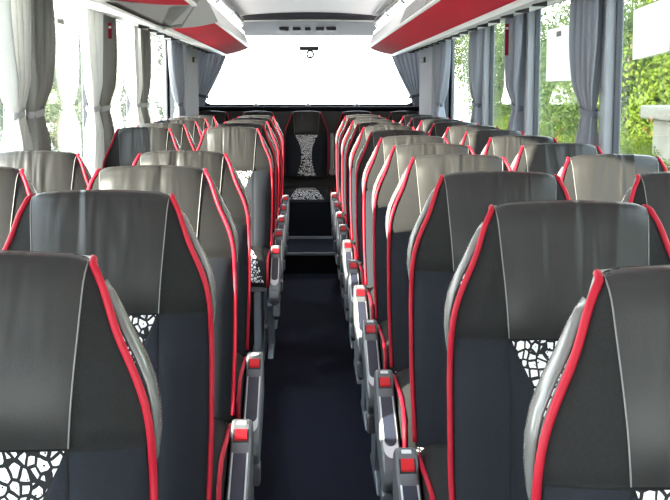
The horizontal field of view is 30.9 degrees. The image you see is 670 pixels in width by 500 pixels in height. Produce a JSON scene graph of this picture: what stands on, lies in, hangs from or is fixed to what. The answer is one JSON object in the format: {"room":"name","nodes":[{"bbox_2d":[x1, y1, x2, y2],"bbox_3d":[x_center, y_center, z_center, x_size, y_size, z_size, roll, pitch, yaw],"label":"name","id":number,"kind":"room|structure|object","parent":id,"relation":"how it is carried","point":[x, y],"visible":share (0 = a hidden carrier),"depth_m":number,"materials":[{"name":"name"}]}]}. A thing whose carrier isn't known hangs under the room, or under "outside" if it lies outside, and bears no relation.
{"room":"vehicle interior","nodes":[
{"label":"vehicle interior","id":0,"kind":"room"},
{"bbox_2d":[0,127,120,161],"bbox_3d":[-0.325,0.730,15.220,120.000,0.200,150.000,0,7,-1],"label":"ground","id":1,"kind":"structure","parent":0,"point":[58,127],"depth_m":56.97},
{"bbox_2d":[0,15,80,131],"bbox_3d":[-10.271,-5.104,36.222,4.472,5.976,5.282,6,10,40],"label":"tree","id":2,"kind":"object","parent":1,"relation":"on","point":[65,66],"visible":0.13,"depth_m":36.35,"materials":[{"name":"green plant"}]},
{"bbox_2d":[0,12,82,149],"bbox_3d":[-10.930,-6.080,42.162,5.635,6.374,4.770,2,8,13],"label":"tree","id":3,"kind":"object","parent":1,"relation":"on","point":[74,96],"visible":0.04,"depth_m":41.63,"materials":[{"name":"green plant"}]},
{"bbox_2d":[25,89,83,162],"bbox_3d":[-7.087,-2.913,31.645,2.087,2.789,2.465,6,9,36],"label":"shrub","id":4,"kind":"object","parent":1,"relation":"on","point":[68,137],"visible":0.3,"depth_m":31.18,"materials":[{"name":"green plant"}]},
{"bbox_2d":[57,22,163,131],"bbox_3d":[-9.570,-7.039,49.486,5.635,6.374,4.770,-1,7,-4],"label":"tree","id":5,"kind":"object","parent":1,"relation":"on","point":[120,75],"visible":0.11,"depth_m":49.08,"materials":[{"name":"green plant"}]},
{"bbox_2d":[455,20,557,121],"bbox_3d":[5.734,-5.108,38.747,4.409,4.925,4.409,3,8,20],"label":"tree","id":6,"kind":"object","parent":1,"relation":"on","point":[457,61],"visible":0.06,"depth_m":38.26,"materials":[{"name":"green plant"}]},
{"bbox_2d":[456,3,571,124],"bbox_3d":[5.283,-3.774,29.854,4.447,4.584,4.229,2,8,15],"label":"tree","id":7,"kind":"object","parent":1,"relation":"on","point":[499,87],"visible":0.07,"depth_m":29.39,"materials":[{"name":"green plant"}]},
{"bbox_2d":[493,108,574,142],"bbox_3d":[3.985,-1.481,22.529,2.072,2.314,2.071,7,10,43],"label":"shrub","id":8,"kind":"object","parent":1,"relation":"on","point":[541,132],"visible":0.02,"depth_m":22.03,"materials":[{"name":"green plant"}]},
{"bbox_2d":[495,0,654,140],"bbox_3d":[5.685,-3.129,24.399,4.358,4.723,4.582,4,8,26],"label":"tree","id":9,"kind":"object","parent":1,"relation":"on","point":[563,7],"visible":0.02,"depth_m":23.91,"materials":[{"name":"green plant"}]},
{"bbox_2d":[539,0,669,151],"bbox_3d":[4.955,-2.575,20.517,4.492,4.630,4.272,-1,8,-10],"label":"tree","id":10,"kind":"object","parent":1,"relation":"on","point":[569,104],"visible":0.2,"depth_m":19.54,"materials":[{"name":"green plant"}]},
{"bbox_2d":[557,134,651,155],"bbox_3d":[3.506,-0.490,15.973,1.833,2.047,1.833,5,9,33],"label":"shrub","id":11,"kind":"object","parent":1,"relation":"on","point":[627,137],"visible":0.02,"depth_m":16.04,"materials":[{"name":"green plant"}]},
{"bbox_2d":[568,140,669,170],"bbox_3d":[3.084,-0.116,12.785,1.910,2.133,1.910,0,7,-4],"label":"shrub","id":12,"kind":"object","parent":1,"relation":"on","point":[666,162],"visible":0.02,"depth_m":12.01,"materials":[{"name":"green plant"}]},
{"bbox_2d":[597,0,669,148],"bbox_3d":[6.228,-2.284,17.687,4.288,4.790,4.288,-2,8,-16],"label":"tree","id":13,"kind":"object","parent":1,"relation":"on","point":[658,63],"visible":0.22,"depth_m":18.12,"materials":[{"name":"green plant"}]},
{"bbox_2d":[626,40,669,152],"bbox_3d":[5.866,-1.752,15.660,3.810,4.256,3.810,0,7,1],"label":"tree","id":14,"kind":"object","parent":1,"relation":"on","point":[631,105],"visible":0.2,"depth_m":16.60,"materials":[{"name":"green plant"}]},
{"bbox_2d":[640,105,669,167],"bbox_3d":[3.994,-0.209,12.225,0.700,2.440,4.500,0,7,-1],"label":"wall","id":15,"kind":"structure","parent":1,"relation":"on","point":[660,114],"depth_m":13.72,"materials":[{"name":"concrete"}]},
{"bbox_2d":[163,39,166,119],"bbox_3d":[-1.321,-0.301,5.149,0.060,2.460,15.150,0,7,-1],"label":"wall","id":16,"kind":"structure","parent":0,"point":[164,56],"depth_m":10.48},
{"bbox_2d":[59,0,87,129],"bbox_3d":[-1.320,-0.690,5.709,0.024,1.025,1.640,0,7,-1],"label":"window","id":17,"kind":"structure","parent":16,"relation":"in","point":[85,101],"depth_m":6.50,"materials":[{"name":"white glass"}]},
{"bbox_2d":[90,0,196,5],"bbox_3d":[-0.905,-0.812,2.225,0.617,0.348,7.664,0,7,-1],"label":"luggage rack","id":18,"kind":"object","parent":16,"relation":"attached to","point":[143,2],"visible":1,"depth_m":5.35,"materials":[{"name":"red plastic"}]},
{"bbox_2d":[0,0,33,151],"bbox_3d":[-1.219,-0.511,4.597,0.098,1.060,0.383,0,7,-1],"label":"curtain","id":19,"kind":"object","parent":18,"relation":"hanging from","point":[15,15],"visible":0.55,"depth_m":4.57,"materials":[{"name":"grey fabric"}]},
{"bbox_2d":[62,0,172,38],"bbox_3d":[-1.039,-1.274,5.977,0.529,0.405,2.489,0,7,-1],"label":"panel","id":20,"kind":"object","parent":18,"relation":"attached to","point":[141,14],"depth_m":5.97,"materials":[{"name":"grey plastic"}]},
{"bbox_2d":[25,0,55,150],"bbox_3d":[-1.238,-0.579,5.111,0.091,1.061,0.534,0,7,-1],"label":"curtain","id":21,"kind":"object","parent":20,"relation":"hanging from","point":[43,34],"visible":0.58,"depth_m":5.01,"materials":[{"name":"grey fabric"}]},
{"bbox_2d":[80,6,104,175],"bbox_3d":[-1.265,-0.734,6.300,0.106,1.060,0.382,0,7,-1],"label":"curtain","id":22,"kind":"object","parent":20,"relation":"hanging from","point":[91,21],"visible":0.79,"depth_m":6.26,"materials":[{"name":"grey fabric"}]},
{"bbox_2d":[99,14,116,154],"bbox_3d":[-1.274,-0.802,6.817,0.094,1.061,0.530,0,7,-1],"label":"curtain","id":23,"kind":"object","parent":20,"relation":"hanging from","point":[109,45],"visible":0.49,"depth_m":6.68,"materials":[{"name":"grey fabric"}]},
{"bbox_2d":[165,40,174,117],"bbox_3d":[-1.413,-1.317,10.497,0.085,1.025,0.100,0,7,-1],"label":"trim","id":24,"kind":"structure","parent":16,"relation":"attached to","point":[172,101],"depth_m":10.45,"materials":[{"name":"grey"}]},
{"bbox_2d":[114,0,249,55],"bbox_3d":[-1.075,-1.741,9.320,0.617,0.348,5.048,0,7,-1],"label":"luggage rack","id":25,"kind":"object","parent":16,"relation":"attached to","point":[205,27],"visible":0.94,"depth_m":7.80,"materials":[{"name":"red plastic"}]},
{"bbox_2d":[122,23,143,126],"bbox_3d":[-1.306,-0.942,7.891,0.106,1.060,0.383,0,7,-1],"label":"curtain","id":26,"kind":"object","parent":25,"relation":"hanging from","point":[131,38],"visible":0.61,"depth_m":7.78,"materials":[{"name":"grey fabric"}]},
{"bbox_2d":[140,29,150,123],"bbox_3d":[-1.314,-1.011,8.414,0.102,1.061,0.530,0,7,-1],"label":"curtain","id":27,"kind":"object","parent":25,"relation":"hanging from","point":[145,35],"visible":0.4,"depth_m":8.24,"materials":[{"name":"grey fabric"}]},
{"bbox_2d":[167,39,185,117],"bbox_3d":[-1.311,-1.229,10.081,0.097,1.060,0.843,0,7,-1],"label":"curtain","id":28,"kind":"object","parent":25,"relation":"hanging from","point":[175,50],"visible":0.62,"depth_m":9.98,"materials":[{"name":"grey fabric"}]},
{"bbox_2d":[183,45,198,114],"bbox_3d":[-1.371,-1.389,11.165,0.130,0.995,1.160,0,7,-1],"label":"trim","id":29,"kind":"structure","parent":16,"relation":"attached to","point":[191,94],"depth_m":10.92,"materials":[{"name":"grey plastic"}]},
{"bbox_2d":[199,111,418,190],"bbox_3d":[-0.257,-0.880,12.116,2.400,1.000,0.060,0,7,-1],"label":"trim","id":30,"kind":"structure","parent":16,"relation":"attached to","point":[331,118],"depth_m":12.05,"materials":[{"name":"black plastic"}]},
{"bbox_2d":[241,292,253,356],"bbox_3d":[-0.829,0.771,5.302,0.925,0.215,15.150,0,7,-1],"label":"platform","id":31,"kind":"object","parent":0,"point":[251,330],"depth_m":6.95,"materials":[{"name":"plastic"}]},
{"bbox_2d":[0,166,36,249],"bbox_3d":[-0.932,0.389,2.915,0.441,1.153,0.645,0,7,-1],"label":"seat","id":32,"kind":"object","parent":31,"relation":"on","point":[14,185],"visible":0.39,"depth_m":3.07,"materials":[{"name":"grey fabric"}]},
{"bbox_2d":[0,150,91,193],"bbox_3d":[-0.951,0.287,3.688,0.441,1.153,0.645,0,7,-1],"label":"seat","id":33,"kind":"object","parent":31,"relation":"on","point":[47,171],"visible":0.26,"depth_m":3.83,"materials":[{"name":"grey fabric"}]},
{"bbox_2d":[0,250,161,499],"bbox_3d":[-0.407,0.606,1.291,0.481,1.153,0.667,0,7,-1],"label":"seat","id":34,"kind":"object","parent":31,"relation":"on","point":[78,421],"visible":1,"depth_m":1.45,"materials":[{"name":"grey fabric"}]},
{"bbox_2d":[2,189,215,499],"bbox_3d":[-0.424,0.490,2.143,0.481,1.153,0.667,0,7,-1],"label":"seat","id":35,"kind":"object","parent":31,"relation":"on","point":[143,243],"visible":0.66,"depth_m":2.30,"materials":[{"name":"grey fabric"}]},
{"bbox_2d":[102,127,180,168],"bbox_3d":[-1.014,-0.054,6.295,0.441,1.153,0.645,0,7,-1],"label":"seat","id":36,"kind":"object","parent":31,"relation":"on","point":[127,143],"visible":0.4,"depth_m":6.44,"materials":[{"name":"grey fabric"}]},
{"bbox_2d":[136,123,196,150],"bbox_3d":[-1.032,-0.155,7.069,0.441,1.153,0.645,0,7,-1],"label":"seat","id":37,"kind":"object","parent":31,"relation":"on","point":[182,135],"visible":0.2,"depth_m":7.22,"materials":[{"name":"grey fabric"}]},
{"bbox_2d":[87,165,253,499],"bbox_3d":[-0.442,0.388,2.916,0.481,1.153,0.667,0,7,-1],"label":"seat","id":38,"kind":"object","parent":31,"relation":"on","point":[194,190],"visible":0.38,"depth_m":3.07,"materials":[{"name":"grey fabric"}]},
{"bbox_2d":[211,417,230,499],"bbox_3d":[-0.462,0.523,2.855,0.410,0.177,0.463,0,7,-1],"label":"cushion","id":39,"kind":"object","parent":38,"relation":"on","point":[221,475],"depth_m":2.81,"materials":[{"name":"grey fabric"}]},
{"bbox_2d":[153,120,202,147],"bbox_3d":[-1.051,-0.257,7.842,0.441,1.153,0.645,0,7,-1],"label":"seat","id":40,"kind":"object","parent":31,"relation":"on","point":[192,127],"visible":0.16,"depth_m":8.00,"materials":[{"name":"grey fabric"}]},
{"bbox_2d":[167,117,210,132],"bbox_3d":[-1.069,-0.358,8.615,0.441,1.153,0.645,0,7,-1],"label":"seat","id":41,"kind":"object","parent":31,"relation":"on","point":[202,123],"visible":0.16,"depth_m":8.77,"materials":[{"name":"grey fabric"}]},
{"bbox_2d":[132,150,263,499],"bbox_3d":[-0.461,0.287,3.689,0.481,1.153,0.667,0,7,-1],"label":"seat","id":42,"kind":"object","parent":31,"relation":"on","point":[249,388],"visible":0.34,"depth_m":3.85,"materials":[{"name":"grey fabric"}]},
{"bbox_2d":[229,353,245,423],"bbox_3d":[-0.480,0.422,3.629,0.410,0.177,0.463,0,7,-1],"label":"cushion","id":43,"kind":"object","parent":42,"relation":"on","point":[240,388],"depth_m":3.55,"materials":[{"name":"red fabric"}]},
{"bbox_2d":[196,127,280,358],"bbox_3d":[-0.523,-0.054,6.296,0.481,1.153,0.667,0,7,-1],"label":"seat","id":44,"kind":"object","parent":31,"relation":"on","point":[247,150],"visible":0.59,"depth_m":6.44,"materials":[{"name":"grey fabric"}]},
{"bbox_2d":[251,246,270,287],"bbox_3d":[-0.543,0.081,6.236,0.410,0.177,0.463,0,7,-1],"label":"cushion","id":45,"kind":"object","parent":44,"relation":"on","point":[260,255],"depth_m":6.03,"materials":[{"name":"multicoloured fabric"}]},
{"bbox_2d":[215,123,283,328],"bbox_3d":[-0.542,-0.155,7.069,0.481,1.153,0.667,0,7,-1],"label":"seat","id":46,"kind":"object","parent":31,"relation":"on","point":[278,235],"visible":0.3,"depth_m":7.23,"materials":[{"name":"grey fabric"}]},
{"bbox_2d":[224,120,285,299],"bbox_3d":[-0.560,-0.257,7.842,0.481,1.153,0.667,0,7,-1],"label":"seat","id":47,"kind":"object","parent":31,"relation":"on","point":[281,220],"visible":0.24,"depth_m":8.01,"materials":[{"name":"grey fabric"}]},
{"bbox_2d":[232,117,287,257],"bbox_3d":[-0.579,-0.358,8.616,0.481,1.153,0.667,0,7,-1],"label":"seat","id":48,"kind":"object","parent":31,"relation":"on","point":[283,208],"visible":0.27,"depth_m":8.79,"materials":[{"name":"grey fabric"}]},
{"bbox_2d":[237,115,288,242],"bbox_3d":[-0.598,-0.459,9.389,0.481,1.153,0.667,0,7,-1],"label":"seat","id":49,"kind":"object","parent":31,"relation":"on","point":[285,198],"visible":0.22,"depth_m":9.56,"materials":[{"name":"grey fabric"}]},
{"bbox_2d":[204,104,412,105],"bbox_3d":[-0.272,-1.289,12.697,2.520,2.460,0.080,0,7,-1],"label":"wall","id":50,"kind":"structure","parent":0,"point":[205,104],"depth_m":12.63,"materials":[{"name":"grey"}]},
{"bbox_2d":[241,21,376,35],"bbox_3d":[-0.258,-2.190,12.005,2.200,0.093,1.060,0,7,-1],"label":"trim","id":51,"kind":"structure","parent":50,"relation":"attached to","point":[251,28],"depth_m":11.99,"materials":[{"name":"grey plastic"}]},
{"bbox_2d":[199,106,418,110],"bbox_3d":[-0.264,-1.438,12.345,2.400,0.045,0.580,0,7,-1],"label":"trim","id":52,"kind":"structure","parent":50,"relation":"attached to","point":[205,108],"depth_m":12.06,"materials":[{"name":"black plastic"}]},
{"bbox_2d":[198,50,225,106],"bbox_3d":[-1.248,-1.748,12.198,0.378,0.621,0.111,2,8,12],"label":"curtain","id":53,"kind":"object","parent":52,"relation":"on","point":[210,65],"visible":0.71,"depth_m":12.21,"materials":[{"name":"grey fabric"}]},
{"bbox_2d":[391,50,419,106],"bbox_3d":[0.725,-1.754,12.244,0.376,0.621,0.111,-2,8,-16],"label":"curtain","id":54,"kind":"object","parent":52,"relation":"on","point":[407,65],"visible":0.73,"depth_m":12.26,"materials":[{"name":"grey fabric"}]},
{"bbox_2d":[234,0,385,14],"bbox_3d":[-0.078,-1.310,4.477,1.400,0.035,14.020,0,7,-1],"label":"ceiling","id":55,"kind":"structure","parent":0,"point":[248,7],"depth_m":10.48,"materials":[{"name":"white plastic"}]},
{"bbox_2d":[212,0,243,27],"bbox_3d":[-0.772,-1.439,6.098,0.113,0.116,10.500,0,7,-1],"label":"air duct","id":56,"kind":"object","parent":55,"relation":"attached to","point":[225,6],"visible":0.64,"depth_m":9.40,"materials":[{"name":"grey plastic"}]},
{"bbox_2d":[242,12,376,20],"bbox_3d":[-0.244,-2.208,11.428,1.440,0.102,0.080,0,7,-1],"label":"trim","id":57,"kind":"structure","parent":55,"relation":"attached to","point":[291,15],"depth_m":11.41,"materials":[{"name":"grey plastic"}]},
{"bbox_2d":[374,0,408,27],"bbox_3d":[0.538,-1.443,6.129,0.113,0.116,10.500,0,7,-1],"label":"air duct","id":58,"kind":"object","parent":55,"relation":"attached to","point":[394,6],"visible":0.66,"depth_m":9.43,"materials":[{"name":"grey plastic"}]},
{"bbox_2d":[284,256,337,273],"bbox_3d":[-0.238,-0.039,11.444,0.540,0.225,2.790,0,7,-1],"label":"step","id":59,"kind":"structure","parent":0,"point":[293,264],"depth_m":10.06,"materials":[{"name":"carpet"}]},
{"bbox_2d":[281,191,333,235],"bbox_3d":[-0.243,-0.347,11.601,2.320,0.345,1.100,0,7,-1],"label":"platform","id":60,"kind":"object","parent":59,"relation":"on","point":[306,217],"visible":0.22,"depth_m":11.06,"materials":[{"name":"carpet"}]},
{"bbox_2d":[199,111,229,124],"bbox_3d":[-1.201,-0.882,11.644,0.468,0.891,0.858,0,7,-1],"label":"seat","id":61,"kind":"object","parent":60,"relation":"on","point":[221,117],"visible":0.19,"depth_m":11.91,"materials":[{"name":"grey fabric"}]},
{"bbox_2d":[283,111,331,199],"bbox_3d":[-0.274,-0.884,11.666,0.468,0.891,0.858,0,7,-1],"label":"seat","id":62,"kind":"object","parent":60,"relation":"on","point":[306,137],"visible":0.97,"depth_m":11.93,"materials":[{"name":"grey fabric"}]},
{"bbox_2d":[283,187,329,198],"bbox_3d":[-0.270,-0.510,11.555,0.459,0.177,0.532,0,7,-1],"label":"cushion","id":63,"kind":"object","parent":62,"relation":"on","point":[293,192],"depth_m":11.32,"materials":[{"name":"grey fabric"}]},
{"bbox_2d":[334,111,371,193],"bbox_3d":[0.224,-0.886,11.678,0.468,0.891,0.858,0,7,-1],"label":"seat","id":64,"kind":"object","parent":60,"relation":"on","point":[346,113],"visible":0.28,"depth_m":11.95,"materials":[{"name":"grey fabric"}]},
{"bbox_2d":[388,111,418,122],"bbox_3d":[0.699,-0.887,11.689,0.468,0.891,0.858,0,7,-1],"label":"seat","id":65,"kind":"object","parent":60,"relation":"on","point":[396,116],"visible":0.17,"depth_m":11.96,"materials":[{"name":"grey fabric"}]},
{"bbox_2d":[286,252,334,255],"bbox_3d":[-0.205,0.033,10.055,0.540,0.023,0.035,0,7,-1],"label":"trim","id":66,"kind":"structure","parent":59,"relation":"attached to","point":[288,253],"depth_m":10.04,"materials":[{"name":"grey metal"}]},
{"bbox_2d":[287,239,334,251],"bbox_3d":[-0.217,-0.038,10.547,0.540,0.006,0.930,0,7,-1],"label":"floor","id":67,"kind":"structure","parent":59,"relation":"on","point":[293,245],"depth_m":10.54,"materials":[{"name":"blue carpet"}]},
{"bbox_2d":[254,273,379,499],"bbox_3d":[-0.058,1.026,3.946,0.540,0.060,12.360,0,7,-1],"label":"floor","id":68,"kind":"structure","parent":0,"point":[316,443],"depth_m":5.84,"materials":[{"name":"blue carpet"}]},
{"bbox_2d":[452,39,454,118],"bbox_3d":[1.139,-0.309,5.208,0.060,2.460,15.150,0,7,-1],"label":"wall","id":69,"kind":"structure","parent":0,"point":[453,70],"depth_m":10.54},
{"bbox_2d":[419,44,435,114],"bbox_3d":[0.898,-1.396,11.218,0.130,0.995,1.160,0,7,-1],"label":"trim","id":70,"kind":"structure","parent":69,"relation":"attached to","point":[427,100],"depth_m":10.99,"materials":[{"name":"grey plastic"}]},
{"bbox_2d":[444,40,452,118],"bbox_3d":[0.972,-1.324,10.554,0.085,1.025,0.100,0,7,-1],"label":"trim","id":71,"kind":"structure","parent":69,"relation":"attached to","point":[448,112],"depth_m":10.50,"materials":[{"name":"grey"}]},
{"bbox_2d":[368,0,561,55],"bbox_3d":[0.788,-1.127,5.175,0.617,0.490,13.514,0,7,-1],"label":"luggage rack","id":72,"kind":"object","parent":69,"relation":"attached to","point":[417,25],"depth_m":6.83,"materials":[{"name":"red plastic"}]},
{"bbox_2d":[433,40,450,116],"bbox_3d":[0.885,-1.234,10.120,0.087,1.060,0.853,0,7,-2],"label":"curtain","id":73,"kind":"object","parent":72,"relation":"hanging from","point":[443,49],"visible":0.62,"depth_m":10.04,"materials":[{"name":"grey fabric"}]},
{"bbox_2d":[468,28,483,124],"bbox_3d":[0.983,-1.018,8.467,0.087,1.061,0.531,0,7,0],"label":"curtain","id":74,"kind":"object","parent":72,"relation":"hanging from","point":[476,38],"visible":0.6,"depth_m":8.26,"materials":[{"name":"grey fabric"}]},
{"bbox_2d":[504,13,525,132],"bbox_3d":[1.011,-0.808,6.861,0.099,1.061,0.529,0,7,-1],"label":"curtain","id":75,"kind":"object","parent":72,"relation":"hanging from","point":[514,62],"visible":0.57,"depth_m":6.66,"materials":[{"name":"grey fabric"}]},
{"bbox_2d":[569,0,602,145],"bbox_3d":[1.049,-0.584,5.154,0.073,1.061,0.529,0,7,-4],"label":"curtain","id":76,"kind":"object","parent":72,"relation":"hanging from","point":[585,17],"visible":0.61,"depth_m":5.04,"materials":[{"name":"grey fabric"}]},
{"bbox_2d":[482,25,494,125],"bbox_3d":[1.035,-1.013,8.215,0.070,1.055,0.084,0,7,-1],"label":"trim","id":77,"kind":"structure","parent":69,"relation":"attached to","point":[486,58],"depth_m":8.16,"materials":[{"name":"grey"}]},
{"bbox_2d":[489,21,504,125],"bbox_3d":[1.069,-0.913,7.417,0.024,1.025,1.530,0,7,-1],"label":"window","id":78,"kind":"structure","parent":69,"relation":"in","point":[492,26],"depth_m":8.13,"materials":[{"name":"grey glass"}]},
{"bbox_2d":[524,10,540,135],"bbox_3d":[1.074,-0.804,6.619,0.070,1.055,0.084,0,7,-1],"label":"trim","id":79,"kind":"structure","parent":69,"relation":"attached to","point":[531,16],"depth_m":6.57,"materials":[{"name":"grey"}]},
{"bbox_2d":[533,0,565,135],"bbox_3d":[1.109,-0.697,5.766,0.024,1.025,1.640,0,7,-1],"label":"window","id":80,"kind":"structure","parent":69,"relation":"in","point":[538,11],"depth_m":6.54,"materials":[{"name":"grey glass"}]},
{"bbox_2d":[546,25,570,80],"bbox_3d":[1.091,-0.958,5.932,0.006,0.260,0.594,0,7,-1],"label":"notice","id":81,"kind":"object","parent":80,"relation":"attached to","point":[557,55],"visible":0.86,"depth_m":5.93,"materials":[{"name":"white paper"}]},
{"bbox_2d":[598,0,623,153],"bbox_3d":[1.115,-0.580,4.914,0.070,1.055,0.084,0,7,-1],"label":"trim","id":82,"kind":"structure","parent":69,"relation":"attached to","point":[607,69],"depth_m":4.87,"materials":[{"name":"grey"}]},
{"bbox_2d":[612,0,623,153],"bbox_3d":[1.150,-0.472,4.046,0.024,1.025,1.670,0,7,-1],"label":"window","id":83,"kind":"structure","parent":69,"relation":"in","point":[620,3],"depth_m":4.84,"materials":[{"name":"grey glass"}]},
{"bbox_2d":[632,0,669,59],"bbox_3d":[1.131,-0.790,4.350,0.002,0.203,0.467,0,7,-1],"label":"notice","id":84,"kind":"object","parent":83,"relation":"attached to","point":[651,22],"visible":1,"depth_m":4.33,"materials":[{"name":"white paper"}]},
{"bbox_3d":[0.646,0.766,5.336,0.925,0.215,15.150,0,7,-1],"label":"platform","id":85,"kind":"object","parent":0,"visible":0},
{"bbox_2d":[331,114,379,263],"bbox_3d":[0.209,-0.493,9.646,0.481,1.153,0.667,0,7,-1],"label":"seat","id":86,"kind":"object","parent":85,"relation":"on","point":[334,196],"visible":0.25,"depth_m":9.81,"materials":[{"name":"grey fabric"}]},
{"bbox_2d":[333,116,386,279],"bbox_3d":[0.228,-0.392,8.873,0.481,1.153,0.667,0,7,-1],"label":"seat","id":87,"kind":"object","parent":85,"relation":"on","point":[337,207],"visible":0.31,"depth_m":9.04,"materials":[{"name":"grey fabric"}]},
{"bbox_2d":[336,119,393,297],"bbox_3d":[0.247,-0.290,8.099,0.481,1.153,0.667,0,7,-1],"label":"seat","id":88,"kind":"object","parent":85,"relation":"on","point":[340,217],"visible":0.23,"depth_m":8.26,"materials":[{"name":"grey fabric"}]},
{"bbox_2d":[339,122,403,320],"bbox_3d":[0.265,-0.189,7.326,0.481,1.153,0.667,0,7,-1],"label":"seat","id":89,"kind":"object","parent":85,"relation":"on","point":[344,232],"visible":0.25,"depth_m":7.49,"materials":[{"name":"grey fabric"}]},
{"bbox_2d":[342,125,414,348],"bbox_3d":[0.284,-0.088,6.553,0.481,1.153,0.667,0,7,-1],"label":"seat","id":90,"kind":"object","parent":85,"relation":"on","point":[349,249],"visible":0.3,"depth_m":6.71,"materials":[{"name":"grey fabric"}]},
{"bbox_2d":[353,242,361,263],"bbox_3d":[0.307,0.047,6.494,0.410,0.177,0.463,0,7,-1],"label":"cushion","id":91,"kind":"object","parent":90,"relation":"on","point":[354,244],"depth_m":6.43,"materials":[{"name":"red fabric"}]},
{"bbox_2d":[347,130,429,383],"bbox_3d":[0.302,0.013,5.780,0.481,1.153,0.667,0,7,-1],"label":"seat","id":92,"kind":"object","parent":85,"relation":"on","point":[355,270],"visible":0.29,"depth_m":5.94,"materials":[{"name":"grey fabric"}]},
{"bbox_2d":[359,261,369,289],"bbox_3d":[0.326,0.148,5.721,0.410,0.177,0.463,0,7,-1],"label":"cushion","id":93,"kind":"object","parent":92,"relation":"on","point":[361,266],"depth_m":5.66,"materials":[{"name":"red fabric"}]},
{"bbox_2d":[353,135,448,430],"bbox_3d":[0.321,0.115,5.007,0.481,1.153,0.667,0,7,-1],"label":"seat","id":94,"kind":"object","parent":85,"relation":"on","point":[363,298],"visible":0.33,"depth_m":5.16,"materials":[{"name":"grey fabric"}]},
{"bbox_2d":[367,286,381,324],"bbox_3d":[0.344,0.249,4.947,0.410,0.177,0.463,0,7,-1],"label":"cushion","id":95,"kind":"object","parent":94,"relation":"on","point":[370,293],"depth_m":4.89,"materials":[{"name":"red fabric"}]},
{"bbox_2d":[362,143,474,495],"bbox_3d":[0.339,0.216,4.234,0.481,1.153,0.667,0,7,-1],"label":"seat","id":96,"kind":"object","parent":85,"relation":"on","point":[375,337],"visible":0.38,"depth_m":4.39,"materials":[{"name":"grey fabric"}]},
{"bbox_2d":[378,320,394,373],"bbox_3d":[0.363,0.351,4.174,0.410,0.177,0.463,0,7,-1],"label":"cushion","id":97,"kind":"object","parent":96,"relation":"on","point":[383,337],"depth_m":4.08,"materials":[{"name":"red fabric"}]},
{"bbox_2d":[416,119,462,131],"bbox_3d":[0.736,-0.293,8.122,0.441,1.153,0.645,0,7,-1],"label":"seat","id":98,"kind":"object","parent":85,"relation":"on","point":[425,125],"visible":0.13,"depth_m":8.28,"materials":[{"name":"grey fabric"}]},
{"bbox_2d":[374,154,511,499],"bbox_3d":[0.358,0.317,3.460,0.481,1.153,0.667,0,7,-1],"label":"seat","id":99,"kind":"object","parent":85,"relation":"on","point":[392,395],"visible":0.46,"depth_m":3.61,"materials":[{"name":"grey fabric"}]},
{"bbox_2d":[394,368,414,447],"bbox_3d":[0.381,0.452,3.401,0.410,0.177,0.463,0,7,-1],"label":"cushion","id":100,"kind":"object","parent":99,"relation":"on","point":[402,395],"depth_m":3.30,"materials":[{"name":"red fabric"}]},
{"bbox_2d":[428,122,478,136],"bbox_3d":[0.755,-0.192,7.349,0.441,1.153,0.645,0,7,-1],"label":"seat","id":101,"kind":"object","parent":85,"relation":"on","point":[438,129],"visible":0.17,"depth_m":7.50,"materials":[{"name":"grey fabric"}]},
{"bbox_2d":[442,125,499,143],"bbox_3d":[0.773,-0.091,6.576,0.441,1.153,0.645,0,7,-1],"label":"seat","id":102,"kind":"object","parent":85,"relation":"on","point":[454,134],"visible":0.16,"depth_m":6.73,"materials":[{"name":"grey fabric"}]},
{"bbox_2d":[393,171,570,499],"bbox_3d":[0.377,0.418,2.687,0.481,1.153,0.667,0,7,-1],"label":"seat","id":103,"kind":"object","parent":85,"relation":"on","point":[458,204],"visible":0.39,"depth_m":2.84,"materials":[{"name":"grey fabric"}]},
{"bbox_2d":[419,444,448,499],"bbox_3d":[0.400,0.553,2.628,0.410,0.177,0.463,0,7,-1],"label":"cushion","id":104,"kind":"object","parent":103,"relation":"on","point":[433,459],"depth_m":2.64,"materials":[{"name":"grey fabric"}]},
{"bbox_2d":[459,129,524,154],"bbox_3d":[0.792,0.010,5.803,0.441,1.153,0.645,0,7,-1],"label":"seat","id":105,"kind":"object","parent":85,"relation":"on","point":[477,139],"visible":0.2,"depth_m":5.95,"materials":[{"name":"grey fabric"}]},
{"bbox_2d":[481,135,557,166],"bbox_3d":[0.810,0.112,5.029,0.441,1.153,0.645,0,7,-1],"label":"seat","id":106,"kind":"object","parent":85,"relation":"on","point":[508,147],"visible":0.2,"depth_m":5.18,"materials":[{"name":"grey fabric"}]},
{"bbox_2d":[511,143,602,174],"bbox_3d":[0.829,0.213,4.256,0.441,1.153,0.645,0,7,-1],"label":"seat","id":107,"kind":"object","parent":85,"relation":"on","point":[549,158],"visible":0.15,"depth_m":4.40,"materials":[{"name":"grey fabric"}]},
{"bbox_2d":[444,200,669,499],"bbox_3d":[0.395,0.520,1.914,0.481,1.153,0.667,0,7,-1],"label":"seat","id":108,"kind":"object","parent":85,"relation":"on","point":[530,263],"visible":0.71,"depth_m":2.06,"materials":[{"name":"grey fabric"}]},
{"bbox_2d":[523,264,669,499],"bbox_3d":[0.414,0.621,1.141,0.481,1.153,0.667,0,7,-1],"label":"seat","id":109,"kind":"object","parent":85,"relation":"on","point":[604,433],"visible":1,"depth_m":1.30,"materials":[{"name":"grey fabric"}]},
{"bbox_2d":[557,154,667,201],"bbox_3d":[0.848,0.314,3.483,0.441,1.153,0.645,0,7,-1],"label":"seat","id":110,"kind":"object","parent":85,"relation":"on","point":[598,177],"visible":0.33,"depth_m":3.63,"materials":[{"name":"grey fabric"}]},
{"bbox_2d":[622,171,669,241],"bbox_3d":[0.866,0.415,2.710,0.441,1.153,0.645,0,7,-1],"label":"seat","id":111,"kind":"object","parent":85,"relation":"on","point":[652,189],"visible":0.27,"depth_m":2.86,"materials":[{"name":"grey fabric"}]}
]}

